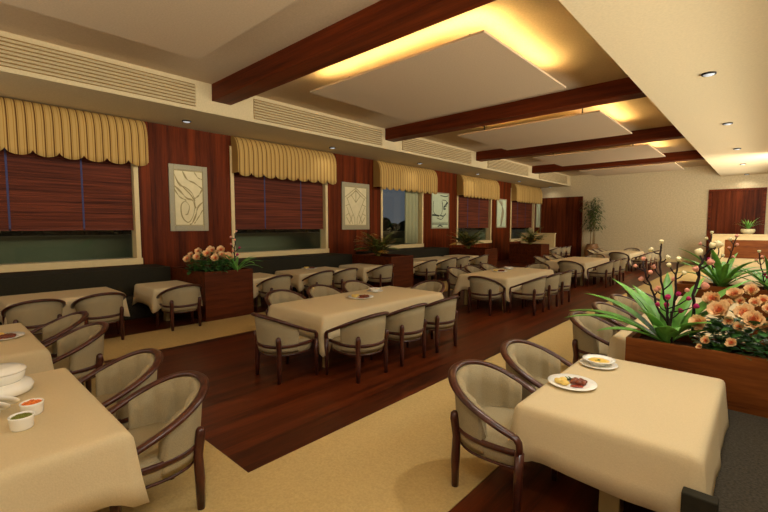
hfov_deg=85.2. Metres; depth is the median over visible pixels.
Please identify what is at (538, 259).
armchair
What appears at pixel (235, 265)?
spiky plant
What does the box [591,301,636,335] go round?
armchair
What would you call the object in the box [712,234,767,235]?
countertop
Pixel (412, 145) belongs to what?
ceiling vent
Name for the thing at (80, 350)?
armchair
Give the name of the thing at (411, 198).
curtain
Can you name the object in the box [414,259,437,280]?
armchair
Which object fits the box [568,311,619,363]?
armchair
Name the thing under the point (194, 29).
ceiling panel
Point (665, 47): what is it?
ceiling
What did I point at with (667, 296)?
branch
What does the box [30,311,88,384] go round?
armchair
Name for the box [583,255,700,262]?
baseboard
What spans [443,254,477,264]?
tablecloth
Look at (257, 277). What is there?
tablecloth
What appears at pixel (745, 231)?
bowl
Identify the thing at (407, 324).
armchair
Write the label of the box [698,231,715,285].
branch
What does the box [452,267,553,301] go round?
tablecloth
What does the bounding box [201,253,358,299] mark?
bench
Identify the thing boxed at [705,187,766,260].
wall panel
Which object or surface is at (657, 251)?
armchair
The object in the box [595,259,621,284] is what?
armchair
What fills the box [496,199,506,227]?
framed picture
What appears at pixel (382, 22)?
ceiling beam
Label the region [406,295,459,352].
armchair
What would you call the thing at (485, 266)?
armchair
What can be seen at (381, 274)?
armchair
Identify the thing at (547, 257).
armchair
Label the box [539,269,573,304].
armchair
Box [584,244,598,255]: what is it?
pot
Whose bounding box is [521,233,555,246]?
wall
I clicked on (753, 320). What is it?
rose bush
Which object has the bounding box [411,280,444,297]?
armchair
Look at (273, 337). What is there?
armchair
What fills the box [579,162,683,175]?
ceiling panel
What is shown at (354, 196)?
framed picture
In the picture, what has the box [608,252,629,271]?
armchair
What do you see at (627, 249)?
armchair
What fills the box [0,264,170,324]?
bench
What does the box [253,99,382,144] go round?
ceiling vent
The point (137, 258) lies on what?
window
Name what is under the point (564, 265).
armchair
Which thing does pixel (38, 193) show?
bamboo blind
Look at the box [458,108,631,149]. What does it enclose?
ceiling panel
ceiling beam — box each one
[212,0,495,104]
[385,77,646,141]
[476,125,684,161]
[532,150,703,173]
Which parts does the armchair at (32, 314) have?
arm rail, seat rail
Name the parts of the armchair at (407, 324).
leg, seat trim, backrest, seat rail, arm rail, leg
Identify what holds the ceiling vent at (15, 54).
in the ceiling at (237, 119)
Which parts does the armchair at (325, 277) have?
arm rail, backrest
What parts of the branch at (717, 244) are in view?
stem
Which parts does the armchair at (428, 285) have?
backrest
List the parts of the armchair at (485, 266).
backrest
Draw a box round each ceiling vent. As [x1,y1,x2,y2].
[0,36,195,105]
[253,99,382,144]
[402,139,471,163]
[488,160,528,175]
[539,173,567,183]
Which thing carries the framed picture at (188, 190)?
attached to the wall at (167, 144)
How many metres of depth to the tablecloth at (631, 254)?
19.33 m
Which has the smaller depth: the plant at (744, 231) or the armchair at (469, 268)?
the armchair at (469, 268)
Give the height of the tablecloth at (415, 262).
0.457 m
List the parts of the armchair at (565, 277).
leg, backrest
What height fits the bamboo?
3.769 m
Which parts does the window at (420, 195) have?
sill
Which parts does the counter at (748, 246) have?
panel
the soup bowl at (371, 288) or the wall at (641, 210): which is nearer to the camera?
the soup bowl at (371, 288)
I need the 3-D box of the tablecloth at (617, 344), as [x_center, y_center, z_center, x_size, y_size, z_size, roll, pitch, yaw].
[4.224,1.047,5.746,1.190,0.465,3.893,4,6,42]
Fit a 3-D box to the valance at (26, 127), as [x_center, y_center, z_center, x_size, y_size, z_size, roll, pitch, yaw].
[-7.161,-2.580,8.450,0.389,1.136,4.264,4,6,42]
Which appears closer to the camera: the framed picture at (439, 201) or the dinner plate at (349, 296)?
the dinner plate at (349, 296)
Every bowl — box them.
[7,411,34,431]
[19,398,43,415]
[367,287,382,291]
[580,354,617,369]
[740,229,755,233]
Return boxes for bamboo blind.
[0,148,133,230]
[234,172,322,228]
[458,195,488,227]
[511,200,531,227]
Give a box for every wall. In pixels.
[0,121,540,280]
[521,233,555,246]
[540,165,767,260]
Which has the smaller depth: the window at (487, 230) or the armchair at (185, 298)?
the armchair at (185, 298)
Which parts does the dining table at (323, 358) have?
leg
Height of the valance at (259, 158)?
1.136 m
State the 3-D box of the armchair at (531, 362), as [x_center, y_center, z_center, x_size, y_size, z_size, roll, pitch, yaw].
[1.457,1.282,3.877,0.729,0.889,0.791,4,6,42]
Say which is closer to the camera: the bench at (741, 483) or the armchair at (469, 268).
the bench at (741, 483)
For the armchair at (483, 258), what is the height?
0.889 m
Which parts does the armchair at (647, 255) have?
backrest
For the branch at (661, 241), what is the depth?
4.01 m
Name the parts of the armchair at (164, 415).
leg, seat, arm rail, seat rail, backrest, seat trim, leg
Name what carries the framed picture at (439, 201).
attached to the wall at (167, 144)
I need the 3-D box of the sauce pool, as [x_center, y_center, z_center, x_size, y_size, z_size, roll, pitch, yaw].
[1.457,0.985,3.161,0.096,0.011,0.059,0,4,0]
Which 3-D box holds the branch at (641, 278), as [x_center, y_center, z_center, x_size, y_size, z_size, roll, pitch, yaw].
[2.618,0.387,4.091,0.145,0.749,0.320,-3,5,-31]
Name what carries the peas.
in the bowl at (18, 425)
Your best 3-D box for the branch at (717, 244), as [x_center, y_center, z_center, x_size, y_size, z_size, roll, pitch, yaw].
[2.969,0.277,3.842,0.219,0.851,0.158,4,6,42]
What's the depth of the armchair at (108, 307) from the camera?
7.03 m
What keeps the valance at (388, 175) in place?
attached to the wall at (167, 144)
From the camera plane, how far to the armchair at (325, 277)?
10.53 m
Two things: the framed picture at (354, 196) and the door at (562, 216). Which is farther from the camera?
the door at (562, 216)
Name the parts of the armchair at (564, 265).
backrest, arm rail, leg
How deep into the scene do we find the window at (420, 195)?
18.47 m
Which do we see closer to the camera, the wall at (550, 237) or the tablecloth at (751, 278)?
the tablecloth at (751, 278)
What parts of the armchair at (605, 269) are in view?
seat, arm rail, backrest, leg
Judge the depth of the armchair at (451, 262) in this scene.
14.83 m
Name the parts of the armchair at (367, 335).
leg, seat, seat rail, arm rail, seat trim, leg, backrest, leg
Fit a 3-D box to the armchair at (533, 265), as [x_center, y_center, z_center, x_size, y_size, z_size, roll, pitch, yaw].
[4.537,0.666,12.460,0.791,0.889,0.729,4,6,42]
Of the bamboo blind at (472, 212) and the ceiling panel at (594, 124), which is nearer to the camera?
the ceiling panel at (594, 124)
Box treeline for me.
[0,217,528,235]
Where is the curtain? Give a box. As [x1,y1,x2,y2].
[405,189,417,242]
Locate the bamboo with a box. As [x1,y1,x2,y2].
[581,196,604,255]
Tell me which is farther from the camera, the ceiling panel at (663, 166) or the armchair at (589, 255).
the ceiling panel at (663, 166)
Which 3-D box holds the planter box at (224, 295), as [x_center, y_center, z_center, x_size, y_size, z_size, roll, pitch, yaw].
[-3.984,0.789,9.680,1.730,1.040,1.100,4,6,42]
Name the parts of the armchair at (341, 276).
backrest, arm rail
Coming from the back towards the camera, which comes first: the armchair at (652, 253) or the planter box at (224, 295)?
the armchair at (652, 253)
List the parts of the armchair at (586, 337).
leg, seat rail, backrest, seat, arm rail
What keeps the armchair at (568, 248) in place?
on the floor at (255, 421)
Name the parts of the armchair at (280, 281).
leg, arm rail, backrest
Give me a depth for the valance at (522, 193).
25.50 m
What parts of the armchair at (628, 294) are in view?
backrest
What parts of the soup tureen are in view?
lid, dish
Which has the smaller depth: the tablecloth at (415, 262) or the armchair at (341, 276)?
the armchair at (341, 276)
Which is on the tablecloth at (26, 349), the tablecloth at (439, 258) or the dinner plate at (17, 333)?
the dinner plate at (17, 333)
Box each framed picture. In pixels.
[168,163,208,230]
[341,182,368,229]
[431,192,448,228]
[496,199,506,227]
[535,204,540,227]
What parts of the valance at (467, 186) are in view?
panel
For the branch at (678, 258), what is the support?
in the spiky plant at (659, 331)
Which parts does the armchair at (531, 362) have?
seat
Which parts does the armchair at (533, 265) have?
backrest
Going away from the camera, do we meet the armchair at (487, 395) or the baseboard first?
the armchair at (487, 395)
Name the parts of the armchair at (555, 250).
backrest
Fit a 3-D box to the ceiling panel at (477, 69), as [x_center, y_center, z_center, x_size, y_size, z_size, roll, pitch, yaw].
[1.099,-3.659,8.793,4.140,0.340,3.420,4,6,42]
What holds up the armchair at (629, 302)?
on the floor at (255, 421)
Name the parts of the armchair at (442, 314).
leg, backrest, seat rail, arm rail, leg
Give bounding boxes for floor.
[40,257,765,511]
[83,265,707,511]
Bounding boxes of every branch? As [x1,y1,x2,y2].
[229,230,240,260]
[633,257,668,325]
[648,239,674,321]
[655,294,699,342]
[666,256,689,326]
[691,240,723,329]
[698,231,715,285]
[707,241,724,285]
[726,234,738,263]
[754,250,767,289]
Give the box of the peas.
[10,412,31,419]
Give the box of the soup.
[588,357,609,362]
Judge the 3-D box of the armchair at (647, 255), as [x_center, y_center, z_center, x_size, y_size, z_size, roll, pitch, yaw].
[11.365,0.241,18.376,0.729,0.889,0.791,4,6,42]
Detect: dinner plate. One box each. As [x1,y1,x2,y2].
[0,332,24,340]
[348,294,373,298]
[548,374,596,390]
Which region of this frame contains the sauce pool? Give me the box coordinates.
[570,384,582,387]
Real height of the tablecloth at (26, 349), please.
0.464 m
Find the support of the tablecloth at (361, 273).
on the dining table
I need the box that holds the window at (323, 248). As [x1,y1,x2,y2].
[229,146,328,257]
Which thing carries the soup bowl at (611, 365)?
on the tablecloth at (646, 433)
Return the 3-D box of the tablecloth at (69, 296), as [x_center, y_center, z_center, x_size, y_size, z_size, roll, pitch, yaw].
[-5.787,0.919,7.553,1.241,0.469,1.762,4,6,42]
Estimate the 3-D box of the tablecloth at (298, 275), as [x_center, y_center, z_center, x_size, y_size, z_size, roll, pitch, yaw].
[-1.966,0.610,11.724,1.246,0.450,1.893,4,6,42]
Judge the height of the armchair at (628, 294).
0.889 m
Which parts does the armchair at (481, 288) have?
leg, backrest, seat rail, arm rail, leg, leg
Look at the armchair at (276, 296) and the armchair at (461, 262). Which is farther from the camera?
the armchair at (461, 262)
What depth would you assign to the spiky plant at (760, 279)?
7.21 m
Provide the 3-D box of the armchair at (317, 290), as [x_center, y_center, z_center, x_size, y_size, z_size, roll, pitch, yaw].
[-1.053,1.002,7.778,0.729,0.889,0.791,4,6,42]
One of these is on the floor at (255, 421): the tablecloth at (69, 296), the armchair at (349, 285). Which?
the armchair at (349, 285)
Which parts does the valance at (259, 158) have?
panel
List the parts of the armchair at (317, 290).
backrest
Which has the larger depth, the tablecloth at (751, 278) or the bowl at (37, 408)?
the tablecloth at (751, 278)
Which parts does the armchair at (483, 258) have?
backrest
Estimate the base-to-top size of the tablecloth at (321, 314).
0.525 m
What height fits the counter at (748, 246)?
1.620 m
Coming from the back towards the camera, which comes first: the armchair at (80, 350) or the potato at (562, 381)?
the armchair at (80, 350)
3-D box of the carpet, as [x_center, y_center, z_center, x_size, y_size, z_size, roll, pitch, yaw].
[2.638,0.951,14.626,1.350,0.008,31.000,4,6,42]
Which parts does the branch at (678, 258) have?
stem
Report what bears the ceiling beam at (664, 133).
attached to the ceiling at (545, 33)
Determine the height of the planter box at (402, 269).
1.040 m
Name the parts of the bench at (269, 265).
backrest, seat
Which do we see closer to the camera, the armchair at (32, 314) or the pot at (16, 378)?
the pot at (16, 378)
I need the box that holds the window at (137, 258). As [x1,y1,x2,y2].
[0,164,142,272]
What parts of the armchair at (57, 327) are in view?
seat, arm rail, backrest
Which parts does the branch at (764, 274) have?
stem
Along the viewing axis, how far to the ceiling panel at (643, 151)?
16.93 m
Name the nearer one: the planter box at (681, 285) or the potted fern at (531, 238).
the planter box at (681, 285)
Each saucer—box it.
[0,396,19,404]
[0,402,10,409]
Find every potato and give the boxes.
[554,377,560,383]
[560,379,568,384]
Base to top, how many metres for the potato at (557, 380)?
0.038 m
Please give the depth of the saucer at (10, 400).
2.77 m
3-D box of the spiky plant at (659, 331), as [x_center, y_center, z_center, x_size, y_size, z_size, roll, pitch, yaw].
[2.624,0.501,4.120,1.452,0.653,0.969,4,6,42]
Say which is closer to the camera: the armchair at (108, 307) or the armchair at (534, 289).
the armchair at (108, 307)
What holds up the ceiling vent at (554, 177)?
in the ceiling at (237, 119)
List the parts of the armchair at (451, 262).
backrest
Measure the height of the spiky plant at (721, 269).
0.767 m
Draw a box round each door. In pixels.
[541,196,582,256]
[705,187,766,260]
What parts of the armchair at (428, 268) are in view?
arm rail, backrest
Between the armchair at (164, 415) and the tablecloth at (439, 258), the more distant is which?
the tablecloth at (439, 258)
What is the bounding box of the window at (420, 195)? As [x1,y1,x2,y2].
[381,188,423,247]
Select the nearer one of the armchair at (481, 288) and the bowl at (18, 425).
the bowl at (18, 425)
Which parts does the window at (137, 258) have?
sill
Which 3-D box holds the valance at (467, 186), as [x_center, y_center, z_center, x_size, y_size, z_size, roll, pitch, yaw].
[4.975,-3.531,21.703,0.389,1.136,3.754,4,6,42]
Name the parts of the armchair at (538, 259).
backrest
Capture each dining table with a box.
[34,334,41,340]
[163,312,169,320]
[253,295,260,305]
[322,331,433,367]
[464,289,546,309]
[598,490,623,511]
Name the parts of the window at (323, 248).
sill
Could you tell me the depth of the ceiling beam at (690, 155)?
19.34 m
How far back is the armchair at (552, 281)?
9.99 m
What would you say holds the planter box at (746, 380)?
on the floor at (255, 421)
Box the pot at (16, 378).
[0,369,25,386]
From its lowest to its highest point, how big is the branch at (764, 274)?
0.688 m
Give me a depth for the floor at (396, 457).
3.38 m
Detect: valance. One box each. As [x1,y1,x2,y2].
[0,97,148,165]
[231,136,336,184]
[373,160,437,193]
[457,174,499,199]
[511,183,542,203]
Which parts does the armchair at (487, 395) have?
leg, seat trim, seat rail, backrest, seat, arm rail, leg, leg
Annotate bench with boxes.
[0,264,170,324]
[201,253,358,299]
[356,247,448,277]
[680,409,767,511]
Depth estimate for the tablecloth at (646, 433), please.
2.66 m
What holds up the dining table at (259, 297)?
on the floor at (255, 421)
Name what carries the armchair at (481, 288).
on the floor at (255, 421)
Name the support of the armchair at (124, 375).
on the floor at (396, 457)
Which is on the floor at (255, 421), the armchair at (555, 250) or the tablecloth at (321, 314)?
the armchair at (555, 250)
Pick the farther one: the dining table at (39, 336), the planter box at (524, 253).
the planter box at (524, 253)
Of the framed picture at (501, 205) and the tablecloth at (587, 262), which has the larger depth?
the framed picture at (501, 205)
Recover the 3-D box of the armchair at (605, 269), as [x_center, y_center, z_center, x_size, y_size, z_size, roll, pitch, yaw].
[7.217,0.566,13.847,0.729,0.889,0.791,4,6,42]
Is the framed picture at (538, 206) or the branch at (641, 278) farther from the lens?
the framed picture at (538, 206)
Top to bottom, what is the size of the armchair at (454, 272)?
0.889 m
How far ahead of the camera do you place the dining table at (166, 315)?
8.83 m
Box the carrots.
[21,399,41,405]
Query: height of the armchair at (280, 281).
0.889 m
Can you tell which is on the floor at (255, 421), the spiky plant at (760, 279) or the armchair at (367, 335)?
the armchair at (367, 335)
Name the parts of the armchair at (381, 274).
leg, arm rail, backrest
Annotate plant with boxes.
[207,252,260,271]
[564,271,748,342]
[671,248,765,286]
[727,256,767,289]
[740,218,761,233]
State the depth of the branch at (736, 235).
7.42 m
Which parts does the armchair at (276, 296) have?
backrest, arm rail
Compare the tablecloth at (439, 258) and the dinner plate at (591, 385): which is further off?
the tablecloth at (439, 258)
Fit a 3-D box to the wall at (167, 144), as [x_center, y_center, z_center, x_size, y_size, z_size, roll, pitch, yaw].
[-0.024,-1.483,16.889,0.300,4.540,31.000,4,6,42]
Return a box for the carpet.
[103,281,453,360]
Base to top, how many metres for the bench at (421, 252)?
1.050 m
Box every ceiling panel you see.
[0,0,295,59]
[310,30,565,121]
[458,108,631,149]
[533,144,665,165]
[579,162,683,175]
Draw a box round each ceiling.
[0,0,709,175]
[0,30,570,187]
[559,0,767,176]
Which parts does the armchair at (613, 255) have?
backrest, arm rail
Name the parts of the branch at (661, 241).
stem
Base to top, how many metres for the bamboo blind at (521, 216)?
2.340 m
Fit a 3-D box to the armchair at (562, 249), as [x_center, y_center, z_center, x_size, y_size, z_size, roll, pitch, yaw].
[9.772,-0.112,23.292,0.729,0.889,0.791,4,6,42]
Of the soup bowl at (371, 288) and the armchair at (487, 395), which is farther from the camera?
the soup bowl at (371, 288)
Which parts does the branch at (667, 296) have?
stem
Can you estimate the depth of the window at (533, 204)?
27.31 m
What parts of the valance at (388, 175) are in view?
panel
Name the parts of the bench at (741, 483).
arm panel, seat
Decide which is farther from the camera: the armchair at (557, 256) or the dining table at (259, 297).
the armchair at (557, 256)
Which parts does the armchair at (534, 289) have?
leg, seat, seat rail, arm rail, leg, backrest, leg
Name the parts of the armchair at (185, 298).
leg, leg, seat rail, arm rail, seat trim, backrest, leg, leg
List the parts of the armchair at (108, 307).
arm rail, backrest, seat rail, leg, leg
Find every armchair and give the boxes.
[1,299,65,334]
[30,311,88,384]
[43,321,108,392]
[70,292,125,339]
[78,348,162,428]
[108,370,208,511]
[156,284,201,330]
[251,312,318,384]
[255,274,292,310]
[265,289,306,315]
[300,270,334,294]
[306,284,342,297]
[324,311,389,383]
[333,268,357,291]
[342,280,372,292]
[366,264,393,286]
[370,303,427,366]
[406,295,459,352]
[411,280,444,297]
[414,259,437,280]
[433,257,457,279]
[447,267,468,303]
[448,359,557,511]
[456,256,469,270]
[464,265,484,272]
[467,276,505,315]
[469,254,488,267]
[479,263,497,270]
[500,339,572,400]
[509,275,547,315]
[524,263,549,268]
[525,272,561,309]
[534,256,556,272]
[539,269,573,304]
[543,255,556,259]
[549,247,560,256]
[551,254,564,272]
[557,260,584,287]
[560,246,566,256]
[565,246,570,257]
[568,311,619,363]
[585,254,604,257]
[587,249,597,254]
[587,260,614,287]
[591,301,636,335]
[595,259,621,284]
[602,257,627,281]
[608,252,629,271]
[609,294,643,319]
[624,248,639,265]
[624,288,659,301]
[631,252,651,271]
[636,251,655,269]
[640,250,659,268]
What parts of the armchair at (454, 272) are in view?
leg, backrest, arm rail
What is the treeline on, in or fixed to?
on the ground
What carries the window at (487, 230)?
in the wall at (167, 144)
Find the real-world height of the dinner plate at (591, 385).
0.025 m
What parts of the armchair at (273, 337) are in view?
leg, backrest, leg, arm rail, seat trim, seat rail, seat, leg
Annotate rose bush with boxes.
[183,245,233,274]
[688,283,767,360]
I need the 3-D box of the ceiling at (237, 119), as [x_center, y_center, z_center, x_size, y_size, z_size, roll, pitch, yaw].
[0.678,-4.026,16.064,2.200,0.650,31.000,4,6,42]
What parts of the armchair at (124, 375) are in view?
seat, seat rail, backrest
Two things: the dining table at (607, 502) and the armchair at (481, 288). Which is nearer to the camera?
the dining table at (607, 502)
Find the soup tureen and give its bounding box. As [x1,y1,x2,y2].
[0,362,33,396]
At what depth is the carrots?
2.71 m
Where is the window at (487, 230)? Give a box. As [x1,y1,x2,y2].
[456,195,491,244]
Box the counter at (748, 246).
[712,234,767,267]
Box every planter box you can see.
[172,264,253,321]
[353,253,412,287]
[450,247,497,266]
[509,243,548,263]
[625,328,767,417]
[677,281,767,344]
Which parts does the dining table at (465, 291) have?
leg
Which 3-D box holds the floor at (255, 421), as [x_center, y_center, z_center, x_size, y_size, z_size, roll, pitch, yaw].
[4.702,1.140,12.749,13.100,0.100,31.400,4,6,42]
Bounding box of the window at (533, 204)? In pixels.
[510,188,534,241]
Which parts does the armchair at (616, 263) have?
leg, backrest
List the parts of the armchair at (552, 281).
leg, backrest, arm rail, leg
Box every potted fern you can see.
[353,229,400,255]
[448,228,484,248]
[512,228,545,243]
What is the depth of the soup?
3.66 m
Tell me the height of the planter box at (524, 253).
1.040 m
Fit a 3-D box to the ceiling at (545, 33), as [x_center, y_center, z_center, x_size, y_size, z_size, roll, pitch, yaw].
[4.702,-4.137,12.371,13.100,0.100,31.400,4,6,42]
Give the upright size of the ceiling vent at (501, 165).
0.480 m
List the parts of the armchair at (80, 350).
seat, arm rail, backrest, seat rail, leg, leg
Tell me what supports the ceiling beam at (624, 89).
attached to the ceiling at (545, 33)
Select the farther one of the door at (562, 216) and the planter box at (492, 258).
the door at (562, 216)
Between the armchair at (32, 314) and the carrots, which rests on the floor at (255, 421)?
the armchair at (32, 314)
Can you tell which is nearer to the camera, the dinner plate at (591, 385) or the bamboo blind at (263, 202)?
the dinner plate at (591, 385)
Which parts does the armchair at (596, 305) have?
backrest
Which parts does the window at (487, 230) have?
sill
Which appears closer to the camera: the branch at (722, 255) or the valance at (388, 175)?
the branch at (722, 255)
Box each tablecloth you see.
[0,287,129,324]
[0,323,53,374]
[0,368,148,511]
[132,280,202,312]
[253,273,277,298]
[267,286,443,356]
[275,267,344,291]
[339,263,381,282]
[413,256,458,267]
[413,260,425,273]
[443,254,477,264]
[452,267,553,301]
[509,358,728,511]
[545,257,608,278]
[597,250,643,265]
[607,296,747,359]
[704,266,766,285]
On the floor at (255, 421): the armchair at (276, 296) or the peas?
the armchair at (276, 296)
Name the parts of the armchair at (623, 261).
leg, backrest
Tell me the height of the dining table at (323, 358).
0.766 m
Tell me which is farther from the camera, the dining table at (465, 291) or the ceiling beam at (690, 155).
the ceiling beam at (690, 155)
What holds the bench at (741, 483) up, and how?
on the floor at (255, 421)
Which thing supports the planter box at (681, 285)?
on the floor at (255, 421)
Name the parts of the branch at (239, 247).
stem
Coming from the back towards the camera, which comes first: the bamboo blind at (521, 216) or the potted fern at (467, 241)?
the bamboo blind at (521, 216)
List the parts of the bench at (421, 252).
backrest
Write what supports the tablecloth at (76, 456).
on the dining table
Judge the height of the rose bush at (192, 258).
0.637 m
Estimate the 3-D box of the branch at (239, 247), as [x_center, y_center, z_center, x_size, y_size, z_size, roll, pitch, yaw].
[-3.433,-0.131,9.630,0.268,0.940,0.172,4,6,42]
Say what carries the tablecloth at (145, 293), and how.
on the dining table at (166, 315)
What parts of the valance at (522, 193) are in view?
panel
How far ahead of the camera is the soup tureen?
3.00 m
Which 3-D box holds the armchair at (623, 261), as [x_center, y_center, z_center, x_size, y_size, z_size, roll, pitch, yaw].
[8.384,0.475,15.121,0.729,0.889,0.791,4,6,42]
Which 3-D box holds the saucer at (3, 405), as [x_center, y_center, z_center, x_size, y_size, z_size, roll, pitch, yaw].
[-2.510,0.966,2.695,0.156,0.104,0.122,-1,4,-17]
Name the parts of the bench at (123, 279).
seat, backrest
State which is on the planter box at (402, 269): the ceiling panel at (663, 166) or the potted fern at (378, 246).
the potted fern at (378, 246)
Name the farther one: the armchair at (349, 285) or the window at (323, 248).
the window at (323, 248)
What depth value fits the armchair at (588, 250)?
20.08 m

